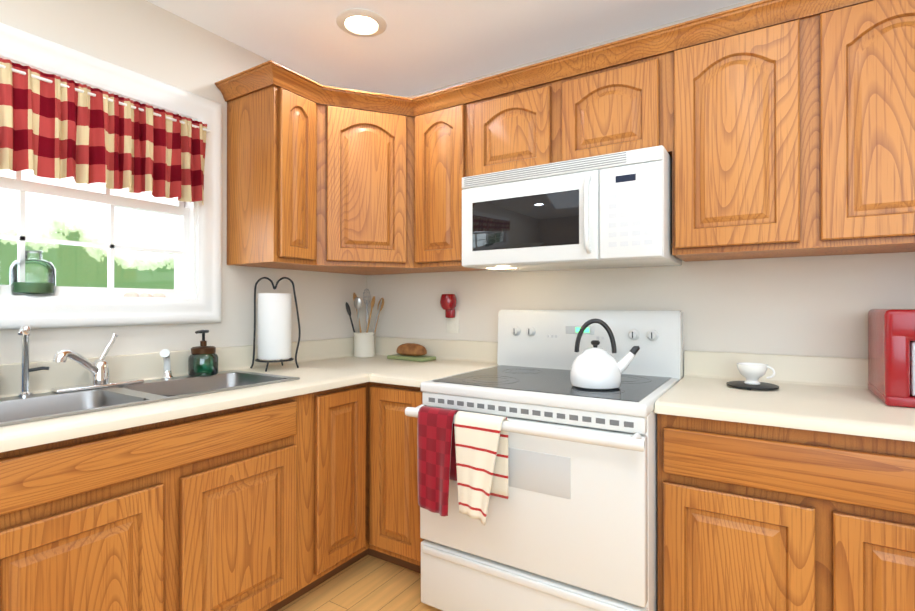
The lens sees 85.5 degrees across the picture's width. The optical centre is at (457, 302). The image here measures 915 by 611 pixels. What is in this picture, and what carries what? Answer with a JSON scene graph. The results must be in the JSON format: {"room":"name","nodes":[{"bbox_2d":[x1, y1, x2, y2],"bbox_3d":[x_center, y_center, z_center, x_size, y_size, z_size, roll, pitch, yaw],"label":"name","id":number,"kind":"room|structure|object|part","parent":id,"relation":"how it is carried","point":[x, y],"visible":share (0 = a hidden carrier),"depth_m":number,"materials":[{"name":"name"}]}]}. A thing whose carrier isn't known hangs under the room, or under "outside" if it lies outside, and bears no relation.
{"room":"kitchen","nodes":[
{"label":"kitchen","id":0,"kind":"room"},
{"bbox_2d":[0,483,163,610],"bbox_3d":[-0.896,0.729,1.164,0.020,0.488,0.390,0,0,32],"label":"door","id":1,"kind":"structure","parent":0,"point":[102,552],"depth_m":1.18,"materials":[{"name":"brown wood"}]},
{"bbox_2d":[0,347,229,397],"bbox_3d":[-1.202,0.248,1.640,0.052,0.132,0.975,0,0,32],"label":"backsplash","id":2,"kind":"structure","parent":0,"point":[146,366],"depth_m":1.64,"materials":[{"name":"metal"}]},
{"bbox_2d":[0,401,296,514],"bbox_3d":[-0.779,0.392,1.351,0.020,0.117,0.830,0,0,32],"label":"drawer front","id":3,"kind":"object","parent":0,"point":[33,478],"depth_m":1.26,"materials":[{"name":"brown wood"}]},
{"bbox_2d":[0,380,320,452],"bbox_3d":[-0.797,0.297,1.384,0.120,0.032,0.975,0,0,32],"label":"countertop","id":4,"kind":"structure","parent":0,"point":[14,438],"depth_m":1.28,"materials":[{"name":"beige laminate"}]},
{"bbox_2d":[0,0,366,363],"bbox_3d":[-1.796,-0.016,0.884,0.140,2.180,4.600,0,0,32],"label":"wall","id":5,"kind":"structure","parent":0,"point":[149,39],"depth_m":1.90,"materials":[{"name":"beige paint"}]},
{"bbox_2d":[0,23,221,329],"bbox_3d":[-1.363,-0.371,1.545,0.169,0.900,1.248,0,0,32],"label":"window","id":6,"kind":"structure","parent":5,"relation":"in","point":[36,52],"depth_m":1.74,"materials":[{"name":"white wood"}]},
{"bbox_2d":[10,250,55,295],"bbox_3d":[-1.332,-0.094,1.555,0.110,0.142,0.110,0,0,32],"label":"jar","id":7,"kind":"object","parent":6,"relation":"on","point":[39,287],"visible":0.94,"depth_m":1.55,"materials":[{"name":"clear glass"}]},
{"bbox_3d":[-1.383,-0.534,1.558,0.004,0.298,0.990,0,0,32],"label":"window sash glass","id":8,"kind":"part","parent":6,"relation":"part of","materials":[{"name":"clear glass"}]},
{"bbox_3d":[-1.355,-0.200,1.539,0.004,0.292,0.990,0,0,32],"label":"window sash glass","id":9,"kind":"part","parent":6,"relation":"part of","materials":[{"name":"clear glass"}]},
{"bbox_3d":[-1.383,-0.533,1.558,0.031,0.360,1.034,0,0,32],"label":"window sash","id":10,"kind":"part","parent":6,"relation":"part of","materials":[{"name":"white wood"}]},
{"bbox_3d":[-1.355,-0.199,1.539,0.032,0.354,1.034,0,0,32],"label":"window sash","id":11,"kind":"part","parent":6,"relation":"part of","materials":[{"name":"white wood"}]},
{"bbox_2d":[0,58,209,204],"bbox_3d":[-1.293,-0.543,1.455,0.055,0.321,1.180,0,0,32],"label":"valance curtain","id":12,"kind":"object","parent":6,"relation":"hanging from","point":[54,126],"visible":1,"depth_m":1.62,"materials":[{"name":"red fabric"}]},
{"bbox_3d":[-1.295,-0.681,1.457,0.010,0.010,1.180,0,0,32],"label":"rod","id":13,"kind":"part","parent":12,"relation":"part of","materials":[{"name":"white metal"}]},
{"bbox_2d":[123,292,164,296],"bbox_3d":[-1.153,-0.030,1.828,0.035,0.018,0.145,0,0,32],"label":"shell","id":14,"kind":"object","parent":6,"relation":"on","point":[130,294],"visible":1,"depth_m":1.82,"materials":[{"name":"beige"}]},
{"bbox_2d":[220,64,319,270],"bbox_3d":[-0.770,-0.528,2.074,0.323,0.741,0.215,0,0,32],"label":"upper cabinet","id":15,"kind":"object","parent":5,"relation":"attached to","point":[273,111],"depth_m":1.98,"materials":[{"name":"brown wood"}]},
{"bbox_2d":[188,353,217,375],"bbox_3d":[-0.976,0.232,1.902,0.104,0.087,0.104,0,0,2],"label":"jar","id":16,"kind":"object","parent":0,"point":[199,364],"depth_m":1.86,"materials":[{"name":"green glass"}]},
{"bbox_2d":[179,444,295,610],"bbox_3d":[-0.661,0.731,1.536,0.020,0.488,0.390,0,0,32],"label":"door","id":17,"kind":"structure","parent":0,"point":[237,514],"depth_m":1.51,"materials":[{"name":"brown wood"}]},
{"bbox_2d":[278,555,441,610],"bbox_3d":[0.081,1.119,-0.306,4.900,0.100,5.000,0,0,32],"label":"floor","id":18,"kind":"structure","parent":0,"point":[368,583],"depth_m":1.85,"materials":[{"name":"brown wood"}]},
{"bbox_2d":[220,368,367,599],"bbox_3d":[-0.654,0.697,2.042,0.548,0.763,0.287,0,0,32],"label":"base cabinet","id":19,"kind":"object","parent":18,"relation":"on","point":[294,453],"depth_m":1.70,"materials":[{"name":"brown wood"}]},
{"bbox_2d":[0,370,299,426],"bbox_3d":[-1.014,0.364,1.521,0.409,0.179,0.975,0,0,32],"label":"sink","id":20,"kind":"object","parent":19,"relation":"in","point":[34,407],"visible":0.23,"depth_m":1.53,"materials":[{"name":"silver metal"}]},
{"bbox_2d":[18,326,49,396],"bbox_3d":[-1.244,0.171,1.448,0.073,0.206,0.071,0,0,-28],"label":"tap","id":21,"kind":"object","parent":20,"relation":"on","point":[24,332],"visible":0.94,"depth_m":1.45,"materials":[{"name":"silver metal"}]},
{"bbox_3d":[-1.257,0.084,1.432,0.010,0.018,0.054,0,0,-28],"label":"spout","id":22,"kind":"part","parent":21,"relation":"part of","materials":[{"name":"silver metal"}]},
{"bbox_3d":[-1.242,0.197,1.470,0.048,0.015,0.010,0,0,-28],"label":"lever","id":23,"kind":"part","parent":21,"relation":"part of","materials":[{"name":"black plastic"}]},
{"bbox_3d":[-1.120,0.363,1.307,0.320,0.179,0.430,0,0,32],"label":"bowl","id":24,"kind":"part","parent":20,"relation":"part of","materials":[{"name":"silver metal"}]},
{"bbox_2d":[50,378,143,392],"bbox_3d":[-1.164,0.269,1.613,0.052,0.012,0.250,0,0,32],"label":"plate","id":25,"kind":"object","parent":20,"relation":"on","point":[90,386],"visible":0.94,"depth_m":1.58,"materials":[{"name":"silver metal"}]},
{"bbox_2d":[53,333,117,384],"bbox_3d":[-1.164,0.182,1.555,0.052,0.161,0.242,0,0,0],"label":"faucet","id":26,"kind":"object","parent":25,"relation":"on","point":[98,369],"visible":1,"depth_m":1.59,"materials":[{"name":"silver metal"}]},
{"bbox_3d":[-1.165,0.190,1.527,0.032,0.102,0.186,0,0,0],"label":"spout","id":27,"kind":"part","parent":26,"relation":"part of","materials":[{"name":"silver metal"}]},
{"bbox_3d":[-1.156,0.148,1.641,0.027,0.093,0.069,0,0,0],"label":"lever","id":28,"kind":"part","parent":26,"relation":"part of","materials":[{"name":"silver metal"}]},
{"bbox_2d":[160,349,173,379],"bbox_3d":[-1.051,0.220,1.789,0.042,0.111,0.061,0,0,-18],"label":"sprayer","id":29,"kind":"object","parent":20,"relation":"on","point":[165,355],"visible":1,"depth_m":1.78,"materials":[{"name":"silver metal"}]},
{"bbox_3d":[-0.866,0.365,1.711,0.320,0.179,0.425,0,0,32],"label":"bowl","id":30,"kind":"part","parent":20,"relation":"part of","materials":[{"name":"silver metal"}]},
{"bbox_2d":[188,330,217,375],"bbox_3d":[-0.976,0.189,1.902,0.104,0.173,0.104,0,0,2],"label":"soap dispenser","id":31,"kind":"object","parent":20,"relation":"on","point":[203,359],"visible":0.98,"depth_m":1.86,"materials":[{"name":"green glass"}]},
{"bbox_3d":[-0.976,0.170,1.902,0.087,0.048,0.087,0,0,2],"label":"lid","id":32,"kind":"part","parent":31,"relation":"part of","materials":[{"name":"brown wood"}]},
{"bbox_3d":[-0.441,0.656,1.886,0.020,0.640,0.250,0,0,32],"label":"door corner","id":33,"kind":"part","parent":19,"relation":"part of","materials":[{"name":"brown wood"}]},
{"bbox_2d":[280,356,447,383],"bbox_3d":[-0.428,0.301,2.371,0.543,0.032,0.578,0,0,32],"label":"countertop","id":34,"kind":"structure","parent":19,"relation":"on","point":[339,365],"depth_m":2.25,"materials":[{"name":"beige laminate"}]},
{"bbox_2d":[250,277,300,371],"bbox_3d":[-0.780,0.085,2.117,0.157,0.392,0.157,0,0,44],"label":"paper towel holder","id":35,"kind":"object","parent":34,"relation":"on","point":[274,326],"visible":0.98,"depth_m":2.06,"materials":[{"name":"white paper"}]},
{"bbox_2d":[345,289,383,357],"bbox_3d":[-0.478,0.104,2.631,0.171,0.364,0.189,0,0,32],"label":"utensil crock","id":36,"kind":"object","parent":34,"relation":"on","point":[364,344],"visible":1,"depth_m":2.59,"materials":[{"name":"beige ceramic"}]},
{"bbox_2d":[387,343,435,361],"bbox_3d":[-0.232,0.244,2.491,0.238,0.082,0.110,0,0,36],"label":"board","id":37,"kind":"object","parent":34,"relation":"on","point":[411,352],"visible":0.98,"depth_m":2.45,"materials":[{"name":"green"}]},
{"bbox_2d":[368,364,495,573],"bbox_3d":[-0.072,0.698,2.165,0.346,0.763,0.583,0,0,32],"label":"base cabinet","id":38,"kind":"object","parent":18,"relation":"on","point":[393,506],"depth_m":1.94,"materials":[{"name":"brown wood"}]},
{"bbox_3d":[-0.239,0.656,1.938,0.262,0.640,0.020,0,0,32],"label":"door corner","id":39,"kind":"part","parent":38,"relation":"part of","materials":[{"name":"brown wood"}]},
{"bbox_2d":[405,310,682,610],"bbox_3d":[0.348,0.554,1.788,0.776,1.048,0.754,0,0,32],"label":"range","id":40,"kind":"object","parent":18,"relation":"on","point":[571,523],"visible":0.79,"depth_m":1.51,"materials":[{"name":"white metal"}]},
{"bbox_2d":[417,406,457,515],"bbox_3d":[-0.064,0.509,1.609,0.135,0.330,0.071,0,0,32],"label":"towel","id":41,"kind":"object","parent":40,"relation":"hanging from","point":[436,461],"visible":0.96,"depth_m":1.59,"materials":[{"name":"red fabric"}]},
{"bbox_2d":[454,411,507,524],"bbox_3d":[0.069,0.506,1.526,0.162,0.324,0.069,0,0,32],"label":"striped towel","id":42,"kind":"object","parent":40,"relation":"hanging from","point":[481,444],"visible":1,"depth_m":1.51,"materials":[{"name":"white fabric"}]},
{"label":"burner","id":43,"kind":"part","parent":40,"relation":"part of","materials":[{"name":"black glass"}]},
{"bbox_3d":[0.254,0.125,2.174,0.042,0.042,0.025,0,2,32],"label":"knob","id":44,"kind":"part","parent":40,"relation":"part of","materials":[{"name":"white plastic"}]},
{"label":"burner","id":45,"kind":"part","parent":40,"relation":"part of","materials":[{"name":"black glass"}]},
{"bbox_3d":[0.165,0.368,1.498,0.776,0.035,0.068,0,0,32],"label":"handle","id":46,"kind":"part","parent":40,"relation":"part of","materials":[{"name":"white metal"}]},
{"bbox_3d":[0.313,0.125,2.137,0.042,0.042,0.025,0,2,32],"label":"knob","id":47,"kind":"part","parent":40,"relation":"part of","materials":[{"name":"white plastic"}]},
{"bbox_3d":[0.195,0.593,1.545,0.752,0.457,0.039,0,0,32],"label":"door","id":48,"kind":"part","parent":40,"relation":"part of","materials":[{"name":"white metal"}]},
{"bbox_3d":[0.196,0.941,1.545,0.752,0.212,0.036,0,0,32],"label":"drawer","id":49,"kind":"part","parent":40,"relation":"part of","materials":[{"name":"white metal"}]},
{"bbox_3d":[0.345,0.296,1.784,0.760,0.036,0.590,0,0,32],"label":"frame","id":50,"kind":"part","parent":40,"relation":"part of","materials":[{"name":"white metal"}]},
{"bbox_3d":[0.350,0.277,1.792,0.704,0.002,0.540,0,0,32],"label":"glass","id":51,"kind":"part","parent":40,"relation":"part of","materials":[{"name":"black glass"}]},
{"label":"burner","id":52,"kind":"part","parent":40,"relation":"part of","materials":[{"name":"black glass"}]},
{"bbox_2d":[570,318,639,389],"bbox_3d":[0.481,0.163,1.621,0.220,0.224,0.163,0,0,14],"label":"kettle","id":53,"kind":"object","parent":40,"relation":"on","point":[594,367],"visible":1,"depth_m":1.58,"materials":[{"name":"white metal"}]},
{"bbox_3d":[0.453,0.135,1.628,0.030,0.024,0.030,0,0,14],"label":"knob","id":54,"kind":"part","parent":53,"relation":"part of","materials":[{"name":"black plastic"}]},
{"bbox_3d":[0.453,0.107,1.628,0.134,0.112,0.032,0,0,14],"label":"handle","id":55,"kind":"part","parent":53,"relation":"part of","materials":[{"name":"black plastic"}]},
{"bbox_3d":[0.536,0.197,1.606,0.081,0.087,0.039,0,0,14],"label":"spout","id":56,"kind":"part","parent":53,"relation":"part of","materials":[{"name":"white metal"}]},
{"bbox_3d":[0.677,0.124,1.907,0.042,0.042,0.025,0,2,32],"label":"knob","id":57,"kind":"part","parent":40,"relation":"part of","materials":[{"name":"white"}]},
{"label":"burner","id":58,"kind":"part","parent":40,"relation":"part of","materials":[{"name":"black glass"}]},
{"bbox_3d":[0.736,0.123,1.870,0.042,0.042,0.025,0,2,32],"label":"knob","id":59,"kind":"part","parent":40,"relation":"part of","materials":[{"name":"white"}]},
{"bbox_2d":[654,380,914,610],"bbox_3d":[1.050,0.695,1.457,0.772,0.763,0.583,0,0,32],"label":"base cabinet","id":60,"kind":"object","parent":18,"relation":"on","point":[781,499],"depth_m":1.27,"materials":[{"name":"brown wood"}]},
{"bbox_3d":[0.738,0.742,1.321,0.352,0.463,0.020,0,0,32],"label":"door","id":61,"kind":"part","parent":60,"relation":"part of","materials":[{"name":"brown wood"}]},
{"bbox_2d":[726,381,778,389],"bbox_3d":[0.981,0.276,1.649,0.152,0.011,0.152,0,0,32],"label":"saucer","id":62,"kind":"object","parent":60,"relation":"on","point":[761,386],"visible":0.92,"depth_m":1.62,"materials":[{"name":"black metal"}]},
{"bbox_2d":[737,362,774,384],"bbox_3d":[0.990,0.237,1.643,0.110,0.066,0.090,0,0,32],"label":"tea cup","id":63,"kind":"object","parent":62,"relation":"on","point":[752,373],"visible":1,"depth_m":1.62,"materials":[{"name":"white ceramic"}]},
{"bbox_3d":[1.018,0.227,1.609,0.007,0.043,0.025,0,0,-43],"label":"handle","id":64,"kind":"part","parent":63,"relation":"part of","materials":[{"name":"white ceramic"}]},
{"bbox_3d":[0.902,0.419,1.219,0.740,0.128,0.020,0,0,32],"label":"drawer","id":65,"kind":"part","parent":60,"relation":"part of","materials":[{"name":"brown wood"}]},
{"bbox_3d":[1.066,0.741,1.114,0.352,0.463,0.020,0,0,32],"label":"door","id":66,"kind":"part","parent":60,"relation":"part of","materials":[{"name":"brown wood"}]},
{"bbox_2d":[868,309,914,407],"bbox_3d":[1.343,0.149,1.385,0.265,0.262,0.330,0,0,32],"label":"toaster","id":67,"kind":"object","parent":60,"relation":"on","point":[891,356],"visible":1,"depth_m":1.33,"materials":[{"name":"red plastic"}]},
{"bbox_3d":[1.351,0.266,1.397,0.265,0.028,0.300,0,0,32],"label":"plate","id":68,"kind":"part","parent":67,"relation":"part of","materials":[{"name":"red plastic"}]},
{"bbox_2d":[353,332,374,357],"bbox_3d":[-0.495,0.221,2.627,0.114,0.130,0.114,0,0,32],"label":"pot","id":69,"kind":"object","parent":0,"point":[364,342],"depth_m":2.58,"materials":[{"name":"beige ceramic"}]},
{"bbox_2d":[146,0,747,96],"bbox_3d":[0.081,-1.161,-0.296,4.900,0.100,5.000,0,0,32],"label":"ceiling","id":70,"kind":"structure","parent":0,"point":[415,47],"depth_m":2.01,"materials":[{"name":"white paint"}]},
{"bbox_2d":[336,8,386,36],"bbox_3d":[-0.377,-1.095,1.948,0.196,0.012,0.196,0,0,32],"label":"recessed light","id":71,"kind":"object","parent":70,"relation":"in","point":[358,22],"visible":1,"depth_m":1.94,"materials":[{"name":"white"}]},
{"bbox_2d":[367,0,914,376],"bbox_3d":[1.388,-0.013,1.677,4.680,2.180,0.140,0,0,32],"label":"wall","id":72,"kind":"structure","parent":0,"point":[814,306],"depth_m":1.88,"materials":[{"name":"beige paint"}]},
{"bbox_2d":[304,84,431,274],"bbox_3d":[-0.441,-0.527,2.371,0.563,0.741,0.638,0,0,32],"label":"upper cabinet","id":73,"kind":"object","parent":72,"relation":"attached to","point":[366,137],"depth_m":2.14,"materials":[{"name":"brown wood"}]},
{"bbox_3d":[0.520,-0.872,1.428,3.198,0.060,0.604,0,0,32],"label":"crown","id":74,"kind":"part","parent":73,"relation":"part of","materials":[{"name":"brown wood"}]},
{"bbox_2d":[412,82,482,271],"bbox_3d":[0.011,-0.528,2.272,0.307,0.741,0.323,0,0,32],"label":"upper cabinet","id":75,"kind":"object","parent":72,"relation":"attached to","point":[442,119],"depth_m":2.14,"materials":[{"name":"brown wood"}]},
{"bbox_2d":[440,294,458,332],"bbox_3d":[-0.044,0.055,2.446,0.084,0.194,0.086,0,0,32],"label":"outlet","id":76,"kind":"object","parent":72,"relation":"attached to","point":[448,302],"visible":1,"depth_m":2.44,"materials":[{"name":"beige"}]},
{"bbox_2d":[440,294,456,309],"bbox_3d":[-0.045,-0.004,2.445,0.084,0.076,0.084,0,0,32],"label":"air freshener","id":77,"kind":"object","parent":76,"relation":"on","point":[447,301],"depth_m":2.41,"materials":[{"name":"red plastic"}]},
{"bbox_3d":[-0.023,0.096,2.479,0.072,0.112,0.007,0,0,32],"label":"plate","id":78,"kind":"part","parent":76,"relation":"part of","materials":[{"name":"beige plastic"}]},
{"bbox_2d":[472,58,555,175],"bbox_3d":[0.296,-0.702,2.093,0.369,0.393,0.323,0,0,32],"label":"upper cabinet","id":79,"kind":"object","parent":72,"relation":"attached to","point":[514,111],"depth_m":1.95,"materials":[{"name":"brown wood"}]},
{"bbox_2d":[556,25,675,161],"bbox_3d":[0.623,-0.703,1.886,0.404,0.393,0.323,0,0,32],"label":"upper cabinet","id":80,"kind":"object","parent":72,"relation":"attached to","point":[620,95],"depth_m":1.73,"materials":[{"name":"brown wood"}]},
{"bbox_2d":[462,145,681,271],"bbox_3d":[0.430,-0.323,1.931,0.758,0.361,0.443,0,0,32],"label":"microwave","id":81,"kind":"object","parent":80,"relation":"attached to","point":[611,210],"visible":1,"depth_m":1.75,"materials":[{"name":"white"}]},
{"bbox_3d":[0.249,-0.300,1.839,0.548,0.307,0.012,0,0,32],"label":"door panel","id":82,"kind":"part","parent":81,"relation":"part of","materials":[{"name":"white plastic"}]},
{"bbox_3d":[0.443,-0.304,1.689,0.018,0.272,0.048,0,0,32],"label":"handle","id":83,"kind":"part","parent":81,"relation":"part of","materials":[{"name":"white plastic"}]},
{"bbox_2d":[668,0,815,261],"bbox_3d":[0.953,-0.530,1.678,0.376,0.741,0.323,0,0,32],"label":"upper cabinet","id":84,"kind":"object","parent":72,"relation":"attached to","point":[780,128],"depth_m":1.53,"materials":[{"name":"brown wood"}]},
{"bbox_2d":[816,0,914,255],"bbox_3d":[1.278,-0.531,1.473,0.392,0.741,0.323,0,0,32],"label":"upper cabinet","id":85,"kind":"object","parent":72,"relation":"attached to","point":[865,49],"depth_m":1.38,"materials":[{"name":"brown wood"}]},
{"label":"outside","id":86,"kind":"structure","parent":0,"visible":0},
{"bbox_2d":[0,169,173,288],"bbox_3d":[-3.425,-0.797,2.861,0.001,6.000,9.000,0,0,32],"label":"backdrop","id":87,"kind":"structure","parent":86,"point":[92,210],"depth_m":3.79,"materials":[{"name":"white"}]}
]}

